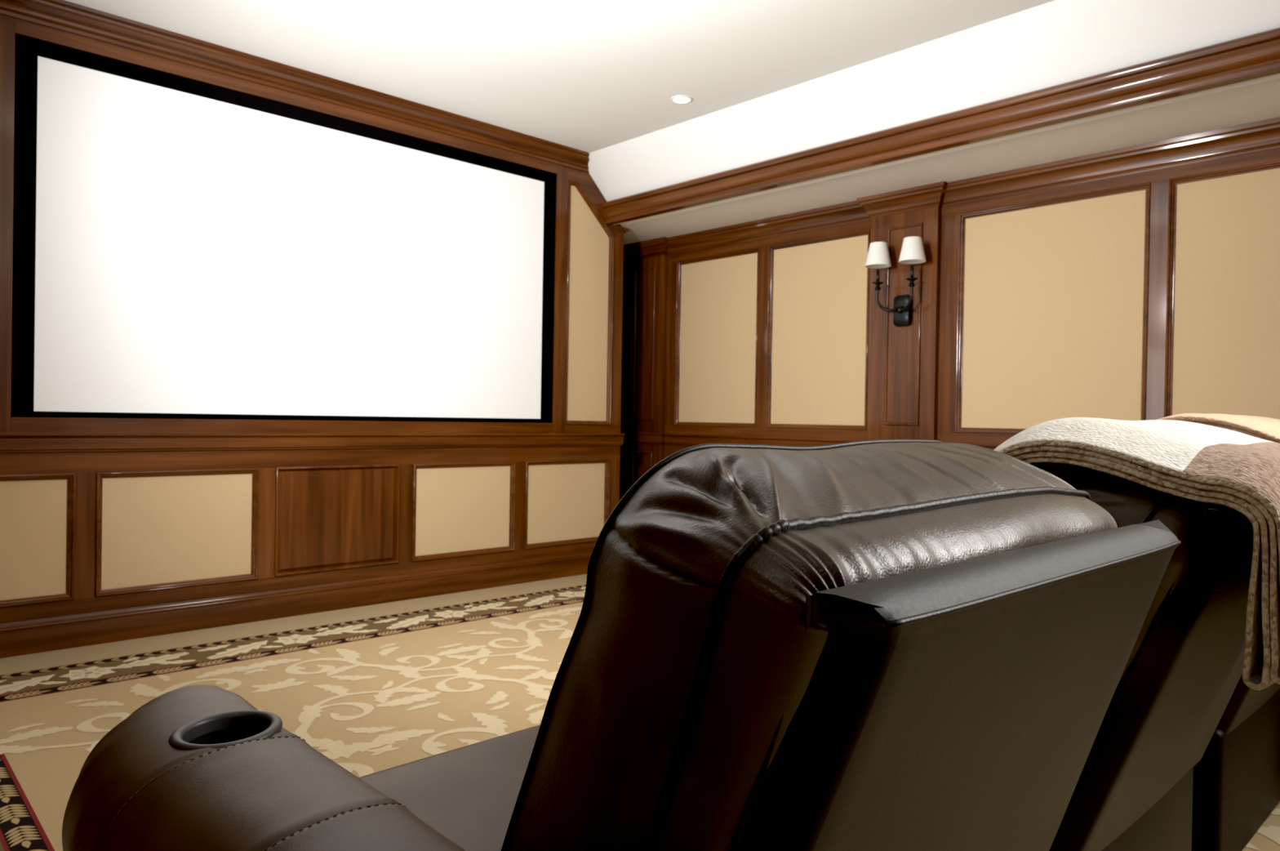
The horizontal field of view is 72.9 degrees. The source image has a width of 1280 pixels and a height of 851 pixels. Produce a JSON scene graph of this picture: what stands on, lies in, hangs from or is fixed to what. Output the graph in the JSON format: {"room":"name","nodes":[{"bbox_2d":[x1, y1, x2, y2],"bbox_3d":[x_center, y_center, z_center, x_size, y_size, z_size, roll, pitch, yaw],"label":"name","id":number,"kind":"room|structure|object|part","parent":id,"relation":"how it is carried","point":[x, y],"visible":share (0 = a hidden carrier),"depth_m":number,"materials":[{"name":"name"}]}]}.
{"room":"home theater","nodes":[
{"label":"home theater","id":0,"kind":"room"},
{"bbox_2d":[0,573,586,675],"bbox_3d":[0.572,1.091,2.324,5.200,0.100,7.950,1,1,-43],"label":"floor","id":1,"kind":"structure","parent":0,"point":[28,662],"depth_m":4.22,"materials":[{"name":"beige carpet"}]},
{"bbox_2d":[0,584,1279,850],"bbox_3d":[1.011,1.047,2.173,4.419,0.006,6.596,1,1,-43],"label":"patterned carpet","id":2,"kind":"object","parent":1,"relation":"on","point":[372,695],"visible":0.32,"depth_m":3.27,"materials":[{"name":"beige carpet"}]},
{"bbox_2d":[62,439,1181,850],"bbox_3d":[-0.049,0.519,1.109,1.058,1.018,1.070,1,1,-43],"label":"recliner","id":3,"kind":"object","parent":2,"relation":"on","point":[878,644],"visible":1,"depth_m":0.74,"materials":[{"name":"brown leather"}]},
{"bbox_3d":[-0.402,0.677,0.887,0.242,0.622,0.912,1,1,-43],"label":"armrest","id":4,"kind":"part","parent":3,"relation":"part of","materials":[{"name":"brown leather"}]},
{"bbox_2d":[358,724,540,850],"bbox_3d":[-0.027,0.592,1.215,0.720,0.176,0.675,1,1,-43],"label":"seat cushion","id":5,"kind":"object","parent":3,"relation":"on","point":[468,793],"depth_m":1.22,"materials":[{"name":"brown leather"}]},
{"bbox_2d":[506,442,1117,850],"bbox_3d":[0.217,0.347,0.967,0.718,0.655,0.432,1,1,-43],"label":"cushion","id":6,"kind":"object","parent":3,"relation":"on","point":[717,686],"depth_m":0.70,"materials":[{"name":"brown leather"}]},
{"bbox_2d":[1048,465,1253,850],"bbox_3d":[0.671,0.548,1.790,0.917,0.974,1.075,1,1,-43],"label":"recliner","id":7,"kind":"object","parent":2,"relation":"on","point":[1133,791],"visible":0.16,"depth_m":1.32,"materials":[{"name":"brown leather"}]},
{"bbox_2d":[994,417,1279,689],"bbox_3d":[0.912,0.175,1.552,0.605,0.373,0.541,1,1,-43],"label":"throw blanket","id":8,"kind":"object","parent":7,"relation":"on","point":[1238,471],"visible":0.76,"depth_m":1.28,"materials":[{"name":"beige fabric"}]},
{"bbox_2d":[1054,466,1222,686],"bbox_3d":[0.883,0.373,1.602,0.717,0.614,0.423,1,1,-43],"label":"cushion","id":9,"kind":"object","parent":7,"relation":"on","point":[1179,642],"depth_m":1.27,"materials":[{"name":"brown leather"}]},
{"bbox_2d":[1191,673,1279,850],"bbox_3d":[1.403,0.546,2.479,1.086,0.992,1.070,1,1,-43],"label":"recliner","id":10,"kind":"object","parent":2,"relation":"on","point":[1236,784],"visible":0.02,"depth_m":2.05,"materials":[{"name":"brown leather"}]},
{"bbox_2d":[1157,413,1279,443],"bbox_3d":[1.501,0.140,2.147,0.532,0.338,0.621,1,1,-43],"label":"throw blanket","id":11,"kind":"object","parent":10,"relation":"on","point":[1264,428],"visible":0.27,"depth_m":1.98,"materials":[{"name":"beige fabric"}]},
{"bbox_2d":[0,13,623,622],"bbox_3d":[-1.643,-0.403,4.684,4.067,2.776,0.126,1,1,-43],"label":"wall","id":12,"kind":"structure","parent":0,"point":[81,531],"depth_m":4.49,"materials":[{"name":"brown wood"}]},
{"bbox_3d":[-2.774,0.486,3.590,0.674,0.503,0.005,1,1,-43],"label":"fabric panel","id":13,"kind":"part","parent":12,"relation":"part of","materials":[{"name":"beige fabric"}]},
{"bbox_3d":[-2.763,0.486,3.579,0.730,0.559,0.026,1,1,-43],"label":"panel moulding","id":14,"kind":"part","parent":12,"relation":"part of","materials":[{"name":"brown wood"}]},
{"bbox_3d":[-2.193,0.491,4.138,0.652,0.503,0.005,1,1,-43],"label":"fabric panel","id":15,"kind":"part","parent":12,"relation":"part of","materials":[{"name":"beige fabric"}]},
{"bbox_3d":[-2.183,0.492,4.127,0.708,0.559,0.026,1,1,-43],"label":"panel moulding","id":16,"kind":"part","parent":12,"relation":"part of","materials":[{"name":"brown wood"}]},
{"bbox_3d":[-1.617,0.030,4.655,2.877,0.112,0.019,1,1,-43],"label":"sill rail","id":17,"kind":"part","parent":12,"relation":"part of","materials":[{"name":"brown wood"}]},
{"bbox_2d":[10,33,555,422],"bbox_3d":[-1.606,-0.834,4.652,2.875,1.615,0.009,1,1,-43],"label":"projection screen","id":18,"kind":"object","parent":12,"relation":"attached to","point":[184,247],"visible":1,"depth_m":4.34,"materials":[{"name":"white fabric"}]},
{"bbox_3d":[-1.588,-1.688,4.642,2.877,0.092,0.019,1,1,-43],"label":"head rail","id":19,"kind":"part","parent":12,"relation":"part of","materials":[{"name":"brown wood"}]},
{"bbox_2d":[0,0,589,172],"bbox_3d":[-1.544,-1.748,4.593,3.396,0.090,0.110,1,1,-43],"label":"trim","id":20,"kind":"structure","parent":12,"relation":"attached to","point":[61,15],"depth_m":4.31,"materials":[{"name":"brown wood"}]},
{"bbox_2d":[0,551,591,657],"bbox_3d":[-1.621,0.915,4.649,4.067,0.142,0.024,1,1,-43],"label":"baseboard","id":21,"kind":"structure","parent":12,"relation":"attached to","point":[20,637],"depth_m":4.36,"materials":[{"name":"brown wood"}]},
{"bbox_3d":[-1.633,0.836,4.662,4.067,0.119,0.015,1,1,-43],"label":"rail","id":22,"kind":"part","parent":12,"relation":"part of","materials":[{"name":"brown wood"}]},
{"bbox_3d":[-1.622,0.151,4.657,4.067,0.132,0.015,1,1,-43],"label":"rail","id":23,"kind":"part","parent":12,"relation":"part of","materials":[{"name":"brown wood"}]},
{"bbox_2d":[0,432,625,452],"bbox_3d":[-1.599,0.083,4.642,4.079,0.082,0.034,1,1,-43],"label":"trim","id":24,"kind":"structure","parent":12,"relation":"attached to","point":[9,442],"depth_m":4.35,"materials":[{"name":"brown wood"}]},
{"bbox_3d":[-1.618,0.495,4.669,0.656,0.527,0.010,1,1,-43],"label":"raised panel","id":25,"kind":"part","parent":12,"relation":"part of","materials":[{"name":"brown wood"}]},
{"bbox_3d":[-1.612,0.495,4.663,0.692,0.563,0.022,1,1,-43],"label":"panel moulding","id":26,"kind":"part","parent":12,"relation":"part of","materials":[{"name":"brown wood"}]},
{"bbox_3d":[-1.055,0.502,5.212,0.649,0.503,0.005,1,1,-43],"label":"fabric panel","id":27,"kind":"part","parent":12,"relation":"part of","materials":[{"name":"beige fabric"}]},
{"bbox_3d":[-1.045,0.502,5.201,0.705,0.559,0.026,1,1,-43],"label":"panel moulding","id":28,"kind":"part","parent":12,"relation":"part of","materials":[{"name":"brown wood"}]},
{"bbox_3d":[-0.484,0.507,5.751,0.650,0.503,0.005,1,1,-43],"label":"fabric panel","id":29,"kind":"part","parent":12,"relation":"part of","materials":[{"name":"beige fabric"}]},
{"bbox_3d":[-0.474,0.508,5.740,0.706,0.559,0.026,1,1,-43],"label":"panel moulding","id":30,"kind":"part","parent":12,"relation":"part of","materials":[{"name":"brown wood"}]},
{"bbox_3d":[-0.433,-1.693,5.734,0.115,0.160,0.015,1,1,-43],"label":"rail","id":31,"kind":"part","parent":12,"relation":"part of","materials":[{"name":"brown wood"}]},
{"bbox_3d":[-0.348,-0.808,5.848,0.349,1.552,0.005,1,1,-43],"label":"fabric panel","id":32,"kind":"part","parent":12,"relation":"part of","materials":[{"name":"beige fabric"}]},
{"bbox_3d":[-0.338,-0.808,5.837,0.405,1.608,0.026,1,1,-43],"label":"panel moulding","id":33,"kind":"part","parent":12,"relation":"part of","materials":[{"name":"brown wood"}]},
{"bbox_3d":[-0.323,0.047,5.880,0.499,0.101,0.015,1,1,-43],"label":"rail","id":34,"kind":"part","parent":12,"relation":"part of","materials":[{"name":"brown wood"}]},
{"bbox_3d":[-0.267,-1.536,5.895,0.419,0.471,0.015,1,1,-43],"label":"slanted rail","id":35,"kind":"part","parent":12,"relation":"part of","materials":[{"name":"brown wood"}]},
{"bbox_2d":[622,226,630,233],"bbox_3d":[-0.130,-1.367,6.121,0.100,0.041,0.080,1,1,-43],"label":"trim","id":36,"kind":"structure","parent":12,"relation":"attached to","point":[625,230],"depth_m":6.09,"materials":[{"name":"brown wood"}]},
{"bbox_2d":[65,0,1279,244],"bbox_3d":[0.617,-1.592,2.303,5.240,0.492,7.950,1,1,-43],"label":"ceiling","id":37,"kind":"structure","parent":0,"point":[764,80],"depth_m":4.04,"materials":[{"name":"white paint"}]},
{"bbox_2d":[670,94,692,103],"bbox_3d":[0.224,-1.761,4.687,0.120,0.006,0.120,1,1,-43],"label":"recessed light","id":38,"kind":"object","parent":37,"relation":"in","point":[680,99],"visible":1,"depth_m":4.68,"materials":[{"name":"white paint"}]},
{"bbox_2d":[602,27,1279,225],"bbox_3d":[2.235,-1.385,3.308,0.077,0.150,7.184,1,1,-43],"label":"trim","id":39,"kind":"structure","parent":37,"relation":"attached to","point":[1255,55],"depth_m":3.95,"materials":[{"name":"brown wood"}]},
{"bbox_2d":[619,147,1279,500],"bbox_3d":[2.501,-0.160,4.115,0.192,2.438,7.950,1,1,-43],"label":"wall","id":40,"kind":"structure","parent":0,"point":[1154,294],"depth_m":4.74,"materials":[{"name":"brown wood"}]},
{"bbox_3d":[0.013,0.497,6.620,0.022,0.600,0.224,1,1,-43],"label":"panel moulding","id":41,"kind":"part","parent":40,"relation":"part of","materials":[{"name":"brown wood"}]},
{"bbox_3d":[0.032,-0.617,6.611,0.022,1.160,0.224,1,1,-43],"label":"panel moulding","id":42,"kind":"part","parent":40,"relation":"part of","materials":[{"name":"brown wood"}]},
{"bbox_3d":[0.535,-0.601,6.148,0.026,1.215,0.775,1,1,-43],"label":"panel moulding","id":43,"kind":"part","parent":40,"relation":"part of","materials":[{"name":"brown wood"}]},
{"bbox_3d":[0.545,-0.601,6.159,0.005,1.159,0.719,1,1,-43],"label":"fabric panel","id":44,"kind":"part","parent":40,"relation":"part of","materials":[{"name":"beige fabric"}]},
{"bbox_2d":[620,431,999,449],"bbox_3d":[2.437,0.156,4.062,0.074,0.082,7.950,1,1,-43],"label":"trim","id":45,"kind":"structure","parent":40,"relation":"attached to","point":[629,437],"depth_m":6.04,"materials":[{"name":"brown wood"}]},
{"bbox_3d":[1.122,-0.586,5.526,0.026,1.215,0.773,1,1,-43],"label":"panel moulding","id":46,"kind":"part","parent":40,"relation":"part of","materials":[{"name":"brown wood"}]},
{"bbox_3d":[2.471,0.174,4.095,0.020,0.235,7.950,1,1,-43],"label":"rail","id":47,"kind":"part","parent":40,"relation":"part of","materials":[{"name":"brown wood"}]},
{"bbox_3d":[1.133,-0.586,5.536,0.005,1.159,0.717,1,1,-43],"label":"fabric panel","id":48,"kind":"part","parent":40,"relation":"part of","materials":[{"name":"beige fabric"}]},
{"bbox_2d":[865,235,925,326],"bbox_3d":[1.462,-0.814,4.952,0.179,0.477,0.364,1,1,-43],"label":"wall sconce","id":49,"kind":"object","parent":40,"relation":"attached to","point":[912,251],"visible":1,"depth_m":4.97,"materials":[{"name":"black metal"}]},
{"bbox_3d":[1.379,-0.988,5.019,0.148,0.132,0.148,1,1,-43],"label":"lamp shade","id":50,"kind":"part","parent":49,"relation":"part of","materials":[{"name":"white fabric"}]},
{"bbox_3d":[1.420,-0.741,5.023,0.155,0.172,0.066,1,0,-3],"label":"arm","id":51,"kind":"part","parent":49,"relation":"part of","materials":[{"name":"black metal"}]},
{"bbox_3d":[1.512,-0.664,5.008,0.027,0.179,0.113,1,1,-43],"label":"plate","id":52,"kind":"part","parent":49,"relation":"part of","materials":[{"name":"black metal"}]},
{"bbox_3d":[1.509,-0.739,4.910,0.066,0.172,0.163,1,0,-17],"label":"arm","id":53,"kind":"part","parent":49,"relation":"part of","materials":[{"name":"black metal"}]},
{"bbox_3d":[1.528,-0.984,4.862,0.148,0.132,0.148,1,1,-43],"label":"lamp shade","id":54,"kind":"part","parent":49,"relation":"part of","materials":[{"name":"white fabric"}]},
{"bbox_3d":[1.527,-0.579,5.027,0.022,1.160,0.224,1,1,-43],"label":"panel moulding","id":55,"kind":"part","parent":40,"relation":"part of","materials":[{"name":"brown wood"}]},
{"bbox_3d":[2.495,-1.243,4.083,0.020,0.169,7.950,1,1,-43],"label":"rail","id":56,"kind":"part","parent":40,"relation":"part of","materials":[{"name":"brown wood"}]},
{"bbox_2d":[623,116,1279,263],"bbox_3d":[2.449,-1.270,4.040,0.107,0.115,7.950,1,1,-43],"label":"trim","id":57,"kind":"structure","parent":40,"relation":"attached to","point":[1264,135],"depth_m":4.64,"materials":[{"name":"brown wood"}]},
{"bbox_3d":[2.101,-0.561,4.489,0.026,1.215,0.958,1,1,-43],"label":"panel moulding","id":58,"kind":"part","parent":40,"relation":"part of","materials":[{"name":"brown wood"}]},
{"bbox_3d":[2.112,-0.561,4.499,0.005,1.159,0.902,1,1,-43],"label":"fabric panel","id":59,"kind":"part","parent":40,"relation":"part of","materials":[{"name":"beige fabric"}]},
{"bbox_3d":[2.812,-0.543,3.736,0.026,1.215,0.961,1,1,-43],"label":"panel moulding","id":60,"kind":"part","parent":40,"relation":"part of","materials":[{"name":"brown wood"}]},
{"bbox_3d":[2.822,-0.543,3.746,0.005,1.159,0.905,1,1,-43],"label":"fabric panel","id":61,"kind":"part","parent":40,"relation":"part of","materials":[{"name":"beige fabric"}]}
]}

